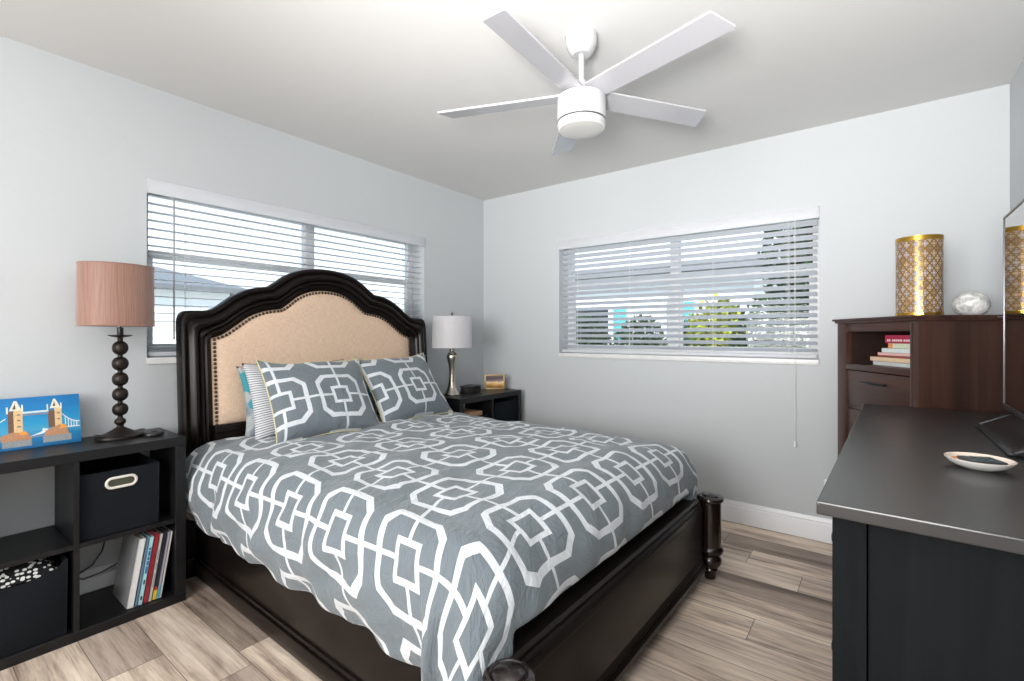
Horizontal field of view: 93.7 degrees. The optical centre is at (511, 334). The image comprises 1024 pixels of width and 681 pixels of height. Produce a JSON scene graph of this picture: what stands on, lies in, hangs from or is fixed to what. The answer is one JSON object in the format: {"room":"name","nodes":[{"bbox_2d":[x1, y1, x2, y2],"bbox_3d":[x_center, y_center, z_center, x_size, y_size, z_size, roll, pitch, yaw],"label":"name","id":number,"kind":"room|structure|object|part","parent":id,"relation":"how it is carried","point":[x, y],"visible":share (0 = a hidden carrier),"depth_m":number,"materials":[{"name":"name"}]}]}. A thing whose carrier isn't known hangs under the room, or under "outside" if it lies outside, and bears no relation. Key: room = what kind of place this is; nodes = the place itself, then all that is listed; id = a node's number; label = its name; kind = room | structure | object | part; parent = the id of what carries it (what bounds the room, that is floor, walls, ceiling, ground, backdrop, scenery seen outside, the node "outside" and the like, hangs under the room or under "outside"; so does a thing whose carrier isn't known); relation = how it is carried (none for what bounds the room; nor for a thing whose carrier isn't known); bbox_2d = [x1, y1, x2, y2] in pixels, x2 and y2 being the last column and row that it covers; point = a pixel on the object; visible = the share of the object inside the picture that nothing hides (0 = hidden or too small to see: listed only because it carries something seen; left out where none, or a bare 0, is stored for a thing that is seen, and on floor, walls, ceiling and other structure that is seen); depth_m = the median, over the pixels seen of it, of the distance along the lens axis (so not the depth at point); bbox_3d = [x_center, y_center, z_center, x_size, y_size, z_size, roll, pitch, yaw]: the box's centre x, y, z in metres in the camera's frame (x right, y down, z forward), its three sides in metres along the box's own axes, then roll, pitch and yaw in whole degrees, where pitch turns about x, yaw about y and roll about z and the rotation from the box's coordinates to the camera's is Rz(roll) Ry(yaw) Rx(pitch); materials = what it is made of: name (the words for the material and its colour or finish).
{"room":"bedroom","nodes":[
{"label":"bedroom","id":0,"kind":"room"},
{"bbox_2d":[0,36,483,571],"bbox_3d":[-2.094,-0.010,2.152,0.200,2.440,6.200,0,0,37],"label":"wall","id":1,"kind":"structure","parent":0,"point":[80,144],"depth_m":2.26,"materials":[{"name":"paint"}]},
{"bbox_2d":[80,561,117,594],"bbox_3d":[-2.008,1.143,2.087,0.016,0.134,5.800,0,0,37],"label":"baseboard","id":2,"kind":"structure","parent":1,"relation":"attached to","point":[106,578],"depth_m":2.21,"materials":[{"name":"white paint"}]},
{"bbox_2d":[80,541,117,579],"bbox_3d":[-1.918,0.926,2.151,0.073,0.334,0.271,0,0,37],"label":"power cable","id":3,"kind":"object","parent":1,"relation":"attached to","point":[105,541],"visible":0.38,"depth_m":2.18,"materials":[{"name":"black plastic"}]},
{"bbox_2d":[147,193,412,363],"bbox_3d":[-1.321,-0.313,3.148,0.197,0.920,1.825,0,0,37],"label":"window","id":4,"kind":"structure","parent":1,"relation":"in","point":[308,227],"depth_m":2.96,"materials":[{"name":"plastic"}]},
{"bbox_3d":[-1.301,0.130,3.133,0.145,0.033,1.823,0,0,37],"label":"sill","id":5,"kind":"part","parent":4,"relation":"part of","materials":[{"name":"stone"}]},
{"bbox_3d":[-1.638,-0.185,2.837,0.044,0.510,0.856,0,0,37],"label":"sash","id":6,"kind":"part","parent":4,"relation":"part of","materials":[{"name":"plastic"}]},
{"bbox_2d":[147,178,424,355],"bbox_3d":[-1.274,-0.332,3.113,0.087,0.881,1.825,0,0,37],"label":"window blind","id":7,"kind":"object","parent":4,"relation":"attached to","point":[157,187],"visible":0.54,"depth_m":2.78,"materials":[{"name":"plastic"}]},
{"bbox_3d":[-1.288,0.098,3.123,0.052,0.022,1.797,0,0,37],"label":"rail","id":8,"kind":"part","parent":7,"relation":"part of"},
{"bbox_3d":[-1.728,-0.314,2.543,0.052,0.798,0.014,0,0,37],"label":"ladder cord","id":9,"kind":"part","parent":7,"relation":"part of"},
{"bbox_3d":[-1.073,-0.314,3.407,0.052,0.798,0.014,0,0,37],"label":"ladder cord","id":10,"kind":"part","parent":7,"relation":"part of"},
{"bbox_3d":[-0.837,-0.314,3.718,0.052,0.798,0.014,0,0,37],"label":"ladder cord","id":11,"kind":"part","parent":7,"relation":"part of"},
{"bbox_3d":[-1.094,-0.185,3.553,0.044,0.510,0.816,0,0,37],"label":"sash","id":12,"kind":"part","parent":4,"relation":"part of","materials":[{"name":"plastic"}]},
{"bbox_2d":[0,519,831,680],"bbox_3d":[-0.663,1.260,1.067,3.792,0.100,6.200,0,0,37],"label":"floor","id":13,"kind":"structure","parent":0,"point":[766,613],"depth_m":1.90,"materials":[{"name":"brown wood"}]},
{"bbox_2d":[0,428,185,670],"bbox_3d":[-1.850,0.836,1.992,0.342,0.747,0.750,0,0,37],"label":"cube shelf","id":14,"kind":"object","parent":13,"relation":"on","point":[94,612],"visible":0.73,"depth_m":1.99,"materials":[{"name":"black laminate"}]},
{"bbox_2d":[0,553,67,657],"bbox_3d":[-1.946,1.025,1.849,0.322,0.288,0.300,0,0,37],"label":"storage bin","id":15,"kind":"object","parent":14,"relation":"on","point":[33,612],"visible":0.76,"depth_m":1.80,"materials":[{"name":"black fabric"}]},
{"bbox_2d":[0,556,58,588],"bbox_3d":[-1.956,0.894,1.857,0.276,0.087,0.272,0,0,37],"label":"folded cloth","id":16,"kind":"object","parent":15,"relation":"in","point":[25,572],"visible":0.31,"depth_m":1.81,"materials":[{"name":"black fabric"}]},
{"bbox_2d":[0,394,81,451],"bbox_3d":[-2.018,0.363,1.947,0.065,0.207,0.400,0,0,37],"label":"canvas painting","id":17,"kind":"object","parent":14,"relation":"on","point":[27,422],"visible":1,"depth_m":2.00,"materials":[{"name":"fabric"}]},
{"bbox_3d":[-1.850,0.483,1.992,0.342,0.040,0.750,0,0,37],"label":"panel","id":18,"kind":"part","parent":14,"relation":"part of","materials":[{"name":"black laminate"}]},
{"bbox_3d":[-1.850,1.190,1.992,0.342,0.040,0.750,0,0,37],"label":"panel","id":19,"kind":"part","parent":14,"relation":"part of","materials":[{"name":"black laminate"}]},
{"bbox_2d":[75,261,154,440],"bbox_3d":[-1.770,0.075,2.149,0.245,0.774,0.288,0,0,37],"label":"table lamp","id":20,"kind":"object","parent":14,"relation":"on","point":[119,295],"visible":1,"depth_m":2.09,"materials":[{"name":"fabric"}]},
{"bbox_3d":[-1.770,-0.175,2.149,0.232,0.269,0.276,0,0,37],"label":"lamp shade","id":21,"kind":"part","parent":20,"relation":"part of","materials":[{"name":"pink fabric"}]},
{"bbox_3d":[-1.763,0.207,2.159,0.061,0.407,0.061,0,0,37],"label":"stem","id":22,"kind":"part","parent":20,"relation":"part of","materials":[{"name":"brown metal"}]},
{"bbox_3d":[-1.763,0.007,2.159,0.088,0.014,0.088,0,0,37],"label":"drip plate","id":23,"kind":"part","parent":20,"relation":"part of","materials":[{"name":"brown metal"}]},
{"bbox_2d":[117,327,123,334],"bbox_3d":[-1.763,-0.013,2.159,0.024,0.042,0.024,0,0,37],"label":"socket","id":24,"kind":"object","parent":20,"relation":"attached to","point":[120,330],"depth_m":2.15,"materials":[{"name":"black metal"}]},
{"bbox_2d":[80,453,158,541],"bbox_3d":[-1.760,0.695,2.107,0.307,0.262,0.268,0,0,37],"label":"storage bin","id":25,"kind":"object","parent":14,"relation":"on","point":[118,493],"visible":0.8,"depth_m":2.03,"materials":[{"name":"black fabric"}]},
{"bbox_2d":[112,533,145,608],"bbox_3d":[-1.697,1.026,2.125,0.205,0.285,0.070,0,0,37],"label":"book","id":26,"kind":"object","parent":14,"relation":"on","point":[133,545],"visible":0.86,"depth_m":2.09,"materials":[{"name":"paper"}]},
{"bbox_2d":[134,532,148,606],"bbox_3d":[-1.680,1.030,2.136,0.190,0.278,0.054,0,0,37],"label":"book","id":27,"kind":"object","parent":14,"relation":"on","point":[147,538],"visible":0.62,"depth_m":2.08,"materials":[{"name":"paper"}]},
{"bbox_2d":[137,531,153,604],"bbox_3d":[-1.674,1.028,2.151,0.201,0.282,0.061,0,0,37],"label":"book","id":28,"kind":"object","parent":14,"relation":"on","point":[147,534],"visible":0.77,"depth_m":2.09,"materials":[{"name":"blue paper"}]},
{"bbox_2d":[142,529,159,602],"bbox_3d":[-1.663,1.024,2.166,0.201,0.289,0.063,0,0,37],"label":"book","id":29,"kind":"object","parent":14,"relation":"on","point":[153,532],"visible":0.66,"depth_m":2.11,"materials":[{"name":"red paper"}]},
{"bbox_2d":[144,430,163,436],"bbox_3d":[-1.641,0.451,2.200,0.051,0.022,0.075,0,0,37],"label":"puck","id":30,"kind":"object","parent":14,"relation":"on","point":[153,433],"visible":1,"depth_m":2.18,"materials":[{"name":"black plastic"}]},
{"bbox_2d":[148,528,162,601],"bbox_3d":[-1.651,1.027,2.178,0.196,0.283,0.057,0,0,37],"label":"book","id":31,"kind":"object","parent":14,"relation":"on","point":[158,531],"visible":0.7,"depth_m":2.12,"materials":[{"name":"grey paper"}]},
{"bbox_2d":[152,527,167,599],"bbox_3d":[-1.641,1.025,2.190,0.196,0.288,0.060,0,0,37],"label":"book","id":32,"kind":"object","parent":14,"relation":"on","point":[160,529],"visible":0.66,"depth_m":2.13,"materials":[{"name":"paper"}]},
{"bbox_2d":[156,526,169,598],"bbox_3d":[-1.634,1.028,2.200,0.196,0.283,0.054,0,0,37],"label":"book","id":33,"kind":"object","parent":14,"relation":"on","point":[168,533],"visible":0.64,"depth_m":2.14,"materials":[{"name":"paper"}]},
{"bbox_2d":[159,526,172,597],"bbox_3d":[-1.628,1.029,2.209,0.195,0.281,0.053,0,0,37],"label":"book","id":34,"kind":"object","parent":14,"relation":"on","point":[171,531],"visible":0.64,"depth_m":2.15,"materials":[{"name":"paper"}]},
{"bbox_3d":[-1.636,0.836,2.275,0.342,0.667,0.040,0,0,37],"label":"panel","id":35,"kind":"part","parent":14,"relation":"part of","materials":[{"name":"black laminate"}]},
{"bbox_2d":[176,269,723,680],"bbox_3d":[-0.343,0.396,2.420,2.249,1.627,1.726,0,0,38],"label":"bed","id":36,"kind":"object","parent":13,"relation":"on","point":[597,628],"visible":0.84,"depth_m":2.17,"materials":[{"name":"brown wood"}]},
{"bbox_3d":[-1.612,0.984,2.461,0.117,0.452,0.186,0,0,38],"label":"leg","id":37,"kind":"part","parent":36,"relation":"part of","materials":[{"name":"brown wood"}]},
{"bbox_3d":[-1.153,0.762,3.039,0.057,0.575,1.336,0,0,38],"label":"panel","id":38,"kind":"part","parent":36,"relation":"part of","materials":[{"name":"brown wood"}]},
{"bbox_3d":[-1.171,0.176,3.053,0.153,1.187,1.624,0,0,38],"label":"headboard","id":39,"kind":"part","parent":36,"relation":"part of","materials":[{"name":"brown wood"}]},
{"bbox_3d":[-0.806,1.007,1.796,1.985,0.365,0.046,0,0,38],"label":"rail","id":40,"kind":"part","parent":36,"relation":"part of","materials":[{"name":"brown wood"}]},
{"bbox_3d":[-0.008,0.916,1.133,0.126,0.258,0.126,0,0,38],"label":"foot post","id":41,"kind":"part","parent":36,"relation":"part of","materials":[{"name":"brown wood"}]},
{"bbox_3d":[0.418,0.835,1.794,0.130,0.059,1.470,0,0,38],"label":"cap rail","id":42,"kind":"part","parent":36,"relation":"part of","materials":[{"name":"brown wood"}]},
{"bbox_3d":[0.440,0.982,1.776,0.073,0.285,1.470,0,0,38],"label":"footboard","id":43,"kind":"part","parent":36,"relation":"part of","materials":[{"name":"brown wood"}]},
{"bbox_3d":[0.448,1.113,1.770,0.084,0.070,1.470,0,0,38],"label":"moulding","id":44,"kind":"part","parent":36,"relation":"part of","materials":[{"name":"brown wood"}]},
{"bbox_3d":[0.986,0.916,2.388,0.126,0.258,0.126,0,0,38],"label":"foot post","id":45,"kind":"part","parent":36,"relation":"part of","materials":[{"name":"brown wood"}]},
{"bbox_3d":[-0.376,0.786,2.423,1.830,0.375,1.430,0,0,38],"label":"mattress","id":46,"kind":"object","parent":36,"relation":"on","visible":0},
{"bbox_2d":[186,412,698,680],"bbox_3d":[-0.301,0.786,2.389,1.973,0.560,1.829,0,0,38],"label":"comforter","id":47,"kind":"object","parent":46,"relation":"on","point":[441,536],"visible":0.91,"depth_m":1.63,"materials":[{"name":"fabric"}]},
{"bbox_2d":[236,366,254,436],"bbox_3d":[-1.239,0.358,2.765,0.153,0.389,0.612,0,0,37],"label":"floral pillow","id":48,"kind":"object","parent":47,"relation":"on","point":[250,424],"visible":0.05,"depth_m":2.54,"materials":[{"name":"fabric"}]},
{"bbox_2d":[241,359,342,438],"bbox_3d":[-1.177,0.349,2.719,0.178,0.400,0.612,0,0,37],"label":"striped pillow","id":49,"kind":"object","parent":47,"relation":"on","point":[263,416],"visible":0.16,"depth_m":2.50,"materials":[{"name":"fabric"}]},
{"bbox_2d":[256,358,379,443],"bbox_3d":[-1.043,0.341,2.644,0.301,0.425,0.610,0,0,41],"label":"pillow sham","id":50,"kind":"object","parent":47,"relation":"on","point":[307,399],"visible":0.98,"depth_m":2.54,"materials":[{"name":"fabric"}]},
{"bbox_2d":[359,355,425,414],"bbox_3d":[-0.795,0.348,3.351,0.152,0.401,0.612,0,0,37],"label":"floral pillow","id":51,"kind":"object","parent":47,"relation":"on","point":[368,391],"visible":0.04,"depth_m":3.13,"materials":[{"name":"fabric"}]},
{"bbox_2d":[352,353,452,421],"bbox_3d":[-0.692,0.341,3.138,0.302,0.428,0.627,0,0,34],"label":"pillow sham","id":52,"kind":"object","parent":47,"relation":"on","point":[399,388],"visible":0.95,"depth_m":3.02,"materials":[{"name":"fabric"}]},
{"bbox_2d":[444,388,520,420],"bbox_3d":[-0.264,0.836,3.829,0.290,0.747,0.748,0,0,37],"label":"cube shelf","id":53,"kind":"object","parent":13,"relation":"on","point":[483,400],"visible":0.29,"depth_m":3.76,"materials":[{"name":"black laminate"}]},
{"bbox_2d":[432,312,471,395],"bbox_3d":[-0.463,0.143,3.704,0.308,0.639,0.308,0,0,37],"label":"table lamp","id":54,"kind":"object","parent":53,"relation":"on","point":[451,331],"visible":1,"depth_m":3.59,"materials":[{"name":"silver metal"}]},
{"bbox_3d":[-0.463,-0.021,3.704,0.306,0.237,0.306,0,0,37],"label":"lamp shade","id":55,"kind":"part","parent":54,"relation":"part of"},
{"bbox_3d":[-0.477,0.836,3.547,0.290,0.667,0.040,0,0,37],"label":"panel","id":56,"kind":"part","parent":53,"relation":"part of","materials":[{"name":"black laminate"}]},
{"bbox_2d":[460,384,480,393],"bbox_3d":[-0.330,0.434,3.839,0.118,0.058,0.176,0,0,17],"label":"clock radio","id":57,"kind":"object","parent":53,"relation":"on","point":[469,388],"visible":0.99,"depth_m":3.77,"materials":[{"name":"black plastic"}]},
{"bbox_3d":[-0.330,0.408,3.839,0.118,0.006,0.176,0,0,17],"label":"lid","id":58,"kind":"part","parent":57,"relation":"part of","materials":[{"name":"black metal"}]},
{"bbox_3d":[-0.264,0.483,3.829,0.290,0.040,0.748,0,0,37],"label":"panel","id":59,"kind":"part","parent":53,"relation":"part of","materials":[{"name":"black laminate"}]},
{"bbox_2d":[479,413,487,417],"bbox_3d":[-0.377,0.719,3.684,0.260,0.216,0.285,0,0,37],"label":"storage bin","id":60,"kind":"object","parent":53,"relation":"on","point":[485,415],"visible":0.02,"depth_m":3.70,"materials":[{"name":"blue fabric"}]},
{"bbox_2d":[464,409,481,415],"bbox_3d":[-0.351,0.594,3.648,0.200,0.034,0.150,0,0,33],"label":"box","id":61,"kind":"object","parent":60,"relation":"on","point":[471,412],"visible":0.37,"depth_m":3.61,"materials":[{"name":"wood"}]},
{"bbox_2d":[485,374,504,388],"bbox_3d":[-0.149,0.400,4.107,0.172,0.125,0.066,0,0,-7],"label":"picture frame","id":62,"kind":"object","parent":53,"relation":"on","point":[492,381],"visible":1,"depth_m":4.08,"materials":[{"name":"gold metal"}]},
{"bbox_2d":[494,398,515,420],"bbox_3d":[-0.153,0.684,3.976,0.260,0.286,0.285,0,0,37],"label":"storage bin","id":63,"kind":"object","parent":53,"relation":"on","point":[504,409],"visible":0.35,"depth_m":3.92,"materials":[{"name":"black fabric"}]},
{"bbox_3d":[-0.050,0.836,4.111,0.290,0.667,0.040,0,0,37],"label":"panel","id":64,"kind":"part","parent":53,"relation":"part of","materials":[{"name":"black laminate"}]},
{"bbox_2d":[816,404,1023,680],"bbox_3d":[1.246,0.754,1.293,0.555,0.912,1.555,0,0,39],"label":"dresser","id":65,"kind":"object","parent":13,"relation":"on","point":[928,548],"visible":1,"depth_m":0.82,"materials":[{"name":"black wood"}]},
{"bbox_3d":[0.610,0.766,0.865,0.050,0.888,0.050,0,0,39],"label":"corner post","id":66,"kind":"part","parent":65,"relation":"part of","materials":[{"name":"black wood"}]},
{"bbox_3d":[0.789,0.716,0.713,0.416,0.788,0.018,0,0,39],"label":"panel","id":67,"kind":"part","parent":65,"relation":"part of","materials":[{"name":"black wood"}]},
{"bbox_2d":[944,452,1017,471],"bbox_3d":[1.038,0.286,1.066,0.118,0.024,0.118,0,0,37],"label":"bowl","id":68,"kind":"object","parent":65,"relation":"on","point":[952,456],"visible":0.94,"depth_m":1.05,"materials":[{"name":"white ceramic"}]},
{"bbox_2d":[975,199,1023,457],"bbox_3d":[1.260,-0.042,1.142,0.114,0.678,1.060,0,0,37],"label":"television","id":69,"kind":"object","parent":65,"relation":"on","point":[1013,221],"visible":1,"depth_m":1.44,"materials":[{"name":"black plastic"}]},
{"bbox_2d":[832,315,1009,455],"bbox_3d":[1.902,0.564,2.260,0.432,1.292,0.613,0,0,5],"label":"chest","id":70,"kind":"object","parent":13,"relation":"on","point":[956,361],"visible":0.39,"depth_m":1.99,"materials":[{"name":"brown wood"}]},
{"bbox_3d":[1.731,0.489,2.266,0.022,0.222,0.447,0,0,5],"label":"drawer","id":71,"kind":"part","parent":70,"relation":"part of","materials":[{"name":"brown wood"}]},
{"bbox_3d":[1.703,0.231,2.259,0.036,0.010,0.170,0,0,5],"label":"drawer handle","id":72,"kind":"part","parent":70,"relation":"part of","materials":[{"name":"black metal"}]},
{"bbox_2d":[846,363,909,375],"bbox_3d":[1.905,0.163,2.250,0.384,0.030,0.453,0,0,5],"label":"cubby shelf","id":73,"kind":"object","parent":70,"relation":"attached to","point":[852,368],"depth_m":2.27,"materials":[{"name":"brown wood"}]},
{"bbox_3d":[1.731,0.271,2.266,0.022,0.178,0.447,0,0,5],"label":"drawer","id":74,"kind":"part","parent":70,"relation":"part of","materials":[{"name":"brown wood"}]},
{"bbox_2d":[873,361,909,367],"bbox_3d":[1.867,0.138,2.198,0.200,0.019,0.323,0,0,5],"label":"book","id":75,"kind":"object","parent":70,"relation":"on","point":[905,365],"visible":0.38,"depth_m":2.23,"materials":[{"name":"paper"}]},
{"bbox_2d":[870,356,909,363],"bbox_3d":[1.868,0.117,2.208,0.200,0.020,0.343,0,0,5],"label":"book","id":76,"kind":"object","parent":75,"relation":"on","point":[872,358],"visible":0.38,"depth_m":2.25,"materials":[{"name":"paper"}]},
{"bbox_2d":[878,355,909,358],"bbox_3d":[1.865,0.102,2.181,0.200,0.009,0.288,0,0,5],"label":"book","id":77,"kind":"object","parent":76,"relation":"on","point":[904,357],"visible":0.34,"depth_m":2.22,"materials":[{"name":"paper"}]},
{"bbox_2d":[878,352,909,356],"bbox_3d":[1.865,0.091,2.181,0.200,0.013,0.288,0,0,5],"label":"book","id":78,"kind":"object","parent":77,"relation":"on","point":[879,353],"visible":0.37,"depth_m":2.22,"materials":[{"name":"paper"}]},
{"bbox_2d":[882,348,909,353],"bbox_3d":[1.864,0.074,2.167,0.200,0.020,0.259,0,0,5],"label":"book","id":79,"kind":"object","parent":78,"relation":"on","point":[888,350],"visible":0.35,"depth_m":2.21,"materials":[{"name":"paper"}]},
{"bbox_2d":[888,343,909,348],"bbox_3d":[1.861,0.051,2.144,0.201,0.023,0.213,0,0,5],"label":"book","id":80,"kind":"object","parent":79,"relation":"on","point":[890,345],"visible":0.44,"depth_m":2.19,"materials":[{"name":"paper"}]},
{"bbox_2d":[885,335,909,343],"bbox_3d":[1.863,0.020,2.155,0.201,0.038,0.236,0,0,5],"label":"book","id":81,"kind":"object","parent":80,"relation":"on","point":[905,339],"visible":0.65,"depth_m":2.20,"materials":[{"name":"red paper"}]},
{"bbox_2d":[895,234,943,315],"bbox_3d":[1.909,-0.268,2.251,0.176,0.372,0.176,0,0,37],"label":"lantern","id":82,"kind":"object","parent":70,"relation":"on","point":[919,258],"visible":0.84,"depth_m":2.18,"materials":[{"name":"metal"}]},
{"bbox_3d":[1.713,0.575,2.015,0.053,1.270,0.050,0,0,5],"label":"corner post","id":83,"kind":"part","parent":70,"relation":"part of","materials":[{"name":"brown wood"}]},
{"bbox_3d":[1.890,0.550,1.987,0.315,1.220,0.025,0,0,5],"label":"panel","id":84,"kind":"part","parent":70,"relation":"part of","materials":[{"name":"brown wood"}]},
{"bbox_2d":[952,291,990,314],"bbox_3d":[2.004,-0.136,2.094,0.125,0.106,0.125,0,0,37],"label":"stone ball","id":85,"kind":"object","parent":70,"relation":"on","point":[972,302],"visible":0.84,"depth_m":2.06,"materials":[{"name":"white stone"}]},
{"bbox_2d":[0,0,1023,200],"bbox_3d":[-0.663,-1.290,1.067,3.792,0.120,6.200,0,0,37],"label":"ceiling","id":86,"kind":"structure","parent":0,"point":[368,80],"depth_m":2.20,"materials":[{"name":"paint"}]},
{"bbox_2d":[438,8,735,155],"bbox_3d":[0.279,-1.032,1.931,1.186,0.396,1.167,0,0,37],"label":"ceiling fan","id":87,"kind":"object","parent":86,"relation":"hanging from","point":[582,105],"visible":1,"depth_m":1.88,"materials":[{"name":"white metal"}]},
{"bbox_3d":[-0.042,-0.980,2.067,0.563,0.029,0.107,0,0,16],"label":"blade","id":88,"kind":"part","parent":87,"relation":"part of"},
{"bbox_3d":[0.092,-0.980,1.690,0.107,0.029,0.563,0,0,34],"label":"blade","id":89,"kind":"part","parent":87,"relation":"part of","materials":[{"name":"plastic"}]},
{"bbox_3d":[0.276,-0.980,2.312,0.107,0.029,0.563,0,0,-2],"label":"blade","id":90,"kind":"part","parent":87,"relation":"part of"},
{"bbox_3d":[0.285,-0.844,1.971,0.190,0.019,0.190,0,0,37],"label":"light globe","id":91,"kind":"part","parent":87,"relation":"part of","materials":[{"name":"white glass"}]},
{"bbox_3d":[0.606,-0.980,2.084,0.563,0.029,0.107,0,0,-20],"label":"blade","id":92,"kind":"part","parent":87,"relation":"part of","materials":[{"name":"plastic"}]},
{"bbox_3d":[0.492,-0.980,1.700,0.107,0.029,0.563,0,0,-38],"label":"blade","id":93,"kind":"part","parent":87,"relation":"part of","materials":[{"name":"plastic"}]},
{"bbox_2d":[613,309,626,339],"bbox_3d":[2.985,-0.190,13.230,0.400,1.100,0.050,0,0,37],"label":"shutter","id":94,"kind":"object","parent":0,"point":[620,310],"depth_m":13.22,"materials":[{"name":"paint"}]},
{"bbox_2d":[484,84,1009,519],"bbox_3d":[1.230,-0.010,3.396,3.592,2.440,0.200,0,0,37],"label":"wall","id":95,"kind":"structure","parent":0,"point":[941,166],"depth_m":3.02,"materials":[{"name":"paint"}]},
{"bbox_2d":[559,218,818,364],"bbox_3d":[1.151,-0.291,3.439,1.791,0.941,0.197,0,0,37],"label":"window","id":96,"kind":"structure","parent":95,"relation":"in","point":[765,360],"depth_m":3.32,"materials":[{"name":"plastic"}]},
{"bbox_3d":[0.838,-0.154,3.756,0.818,0.513,0.044,0,0,37],"label":"sash","id":97,"kind":"part","parent":96,"relation":"part of","materials":[{"name":"plastic"}]},
{"bbox_2d":[559,206,818,446],"bbox_3d":[1.110,-0.043,3.385,1.791,1.434,0.100,0,0,37],"label":"window blind","id":98,"kind":"object","parent":96,"relation":"attached to","point":[812,212],"visible":1,"depth_m":3.27,"materials":[{"name":"plastic"}]},
{"bbox_3d":[0.533,-0.292,3.852,0.014,0.819,0.052,0,0,37],"label":"ladder cord","id":99,"kind":"part","parent":98,"relation":"part of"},
{"bbox_3d":[0.884,-0.292,3.586,0.014,0.819,0.052,0,0,37],"label":"ladder cord","id":100,"kind":"part","parent":98,"relation":"part of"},
{"bbox_3d":[1.124,0.131,3.404,1.763,0.022,0.052,0,0,37],"label":"rail","id":101,"kind":"part","parent":98,"relation":"part of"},
{"bbox_3d":[1.705,-0.292,2.963,0.014,0.819,0.052,0,0,37],"label":"ladder cord","id":102,"kind":"part","parent":98,"relation":"part of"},
{"bbox_3d":[1.701,-0.025,2.882,0.008,1.329,0.012,0,0,37],"label":"lift cord","id":103,"kind":"part","parent":98,"relation":"part of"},
{"bbox_3d":[1.135,0.163,3.418,1.789,0.033,0.145,0,0,37],"label":"sill","id":104,"kind":"part","parent":96,"relation":"part of","materials":[{"name":"stone"}]},
{"bbox_3d":[1.541,-0.154,3.223,0.818,0.513,0.044,0,0,37],"label":"sash","id":105,"kind":"part","parent":96,"relation":"part of","materials":[{"name":"plastic"}]},
{"bbox_2d":[721,499,831,543],"bbox_3d":[1.085,1.143,3.371,3.392,0.134,0.016,0,0,37],"label":"baseboard","id":106,"kind":"structure","parent":95,"relation":"attached to","point":[792,523],"depth_m":2.95,"materials":[{"name":"white paint"}]},
{"bbox_2d":[1010,58,1023,210],"bbox_3d":[0.707,-0.010,-0.098,0.200,2.440,6.000,0,0,37],"label":"wall","id":107,"kind":"structure","parent":0,"point":[1017,83],"depth_m":2.22,"materials":[{"name":"paint"}]},
{"label":"outside","id":108,"kind":"structure","parent":0,"visible":0},
{"bbox_3d":[0.289,1.460,13.399,70.000,0.200,65.000,0,0,37],"label":"lawn","id":109,"kind":"structure","parent":108,"visible":0},
{"bbox_2d":[153,307,207,343],"bbox_3d":[-5.518,0.385,7.732,0.150,1.950,13.100,0,0,37],"label":"fence","id":110,"kind":"object","parent":109,"relation":"on","point":[164,334],"visible":0.02,"depth_m":7.67,"materials":[{"name":"white paint"}]},
{"bbox_2d":[153,266,245,308],"bbox_3d":[-19.700,-0.940,11.871,9.000,4.600,21.400,0,0,37],"label":"house","id":111,"kind":"structure","parent":109,"relation":"on","point":[157,275],"depth_m":16.59,"materials":[{"name":"white paint"}]},
{"bbox_2d":[576,312,611,344],"bbox_3d":[1.476,0.456,9.620,1.068,1.821,1.110,0,0,37],"label":"tree","id":112,"kind":"object","parent":109,"relation":"on","point":[582,322],"visible":0.13,"depth_m":9.40,"materials":[{"name":"green plant"}]},
{"bbox_2d":[612,314,667,345],"bbox_3d":[2.309,0.488,8.722,1.038,1.758,1.048,0,0,37],"label":"tree","id":113,"kind":"object","parent":109,"relation":"on","point":[640,315],"visible":0.15,"depth_m":8.55,"materials":[{"name":"green plant"}]},
{"bbox_2d":[575,257,807,340],"bbox_3d":[4.761,-0.230,15.654,7.800,3.320,7.000,0,0,37],"label":"house","id":114,"kind":"structure","parent":109,"relation":"on","point":[734,261],"depth_m":12.54,"materials":[{"name":"white paint"}]},
{"bbox_3d":[2.151,-0.190,13.869,1.540,1.240,0.040,0,0,37],"label":"casing","id":115,"kind":"part","parent":114,"relation":"part of","materials":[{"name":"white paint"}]},
{"bbox_3d":[2.988,-0.190,13.234,0.540,1.240,0.040,0,0,37],"label":"casing","id":116,"kind":"part","parent":114,"relation":"part of","materials":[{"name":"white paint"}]},
{"bbox_3d":[4.299,0.260,12.233,0.700,2.200,0.050,0,0,37],"label":"teal door","id":117,"kind":"part","parent":114,"relation":"part of","materials":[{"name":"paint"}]},
{"bbox_3d":[4.302,0.260,12.237,0.840,2.340,0.040,0,0,37],"label":"casing","id":118,"kind":"part","parent":114,"relation":"part of","materials":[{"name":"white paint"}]},
{"bbox_2d":[683,319,711,345],"bbox_3d":[3.224,0.507,8.403,0.902,1.720,0.869,0,0,37],"label":"tree","id":119,"kind":"object","parent":109,"relation":"on","point":[684,332],"visible":0.04,"depth_m":8.28,"materials":[{"name":"green plant"}]},
{"bbox_2d":[593,343,808,347],"bbox_3d":[4.489,0.750,9.836,9.100,1.220,0.240,0,0,37],"label":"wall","id":120,"kind":"structure","parent":109,"relation":"on","point":[608,343],"depth_m":10.19,"materials":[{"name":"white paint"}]},
{"bbox_2d":[685,293,748,346],"bbox_3d":[3.101,0.372,7.252,0.940,1.988,0.962,0,0,37],"label":"tree","id":121,"kind":"object","parent":109,"relation":"on","point":[725,300],"visible":0.16,"depth_m":7.13,"materials":[{"name":"green plant"}]},
{"bbox_2d":[728,297,806,347],"bbox_3d":[3.293,0.410,6.217,0.961,1.912,0.954,0,0,37],"label":"tree","id":122,"kind":"object","parent":109,"relation":"on","point":[775,298],"visible":0.12,"depth_m":6.08,"materials":[{"name":"green plant"}]},
{"bbox_2d":[757,226,812,347],"bbox_3d":[4.755,-1.011,7.625,1.638,4.747,1.645,0,0,37],"label":"tree","id":123,"kind":"object","parent":109,"relation":"on","point":[804,248],"visible":0.06,"depth_m":7.52,"materials":[{"name":"green plant"}]}
]}

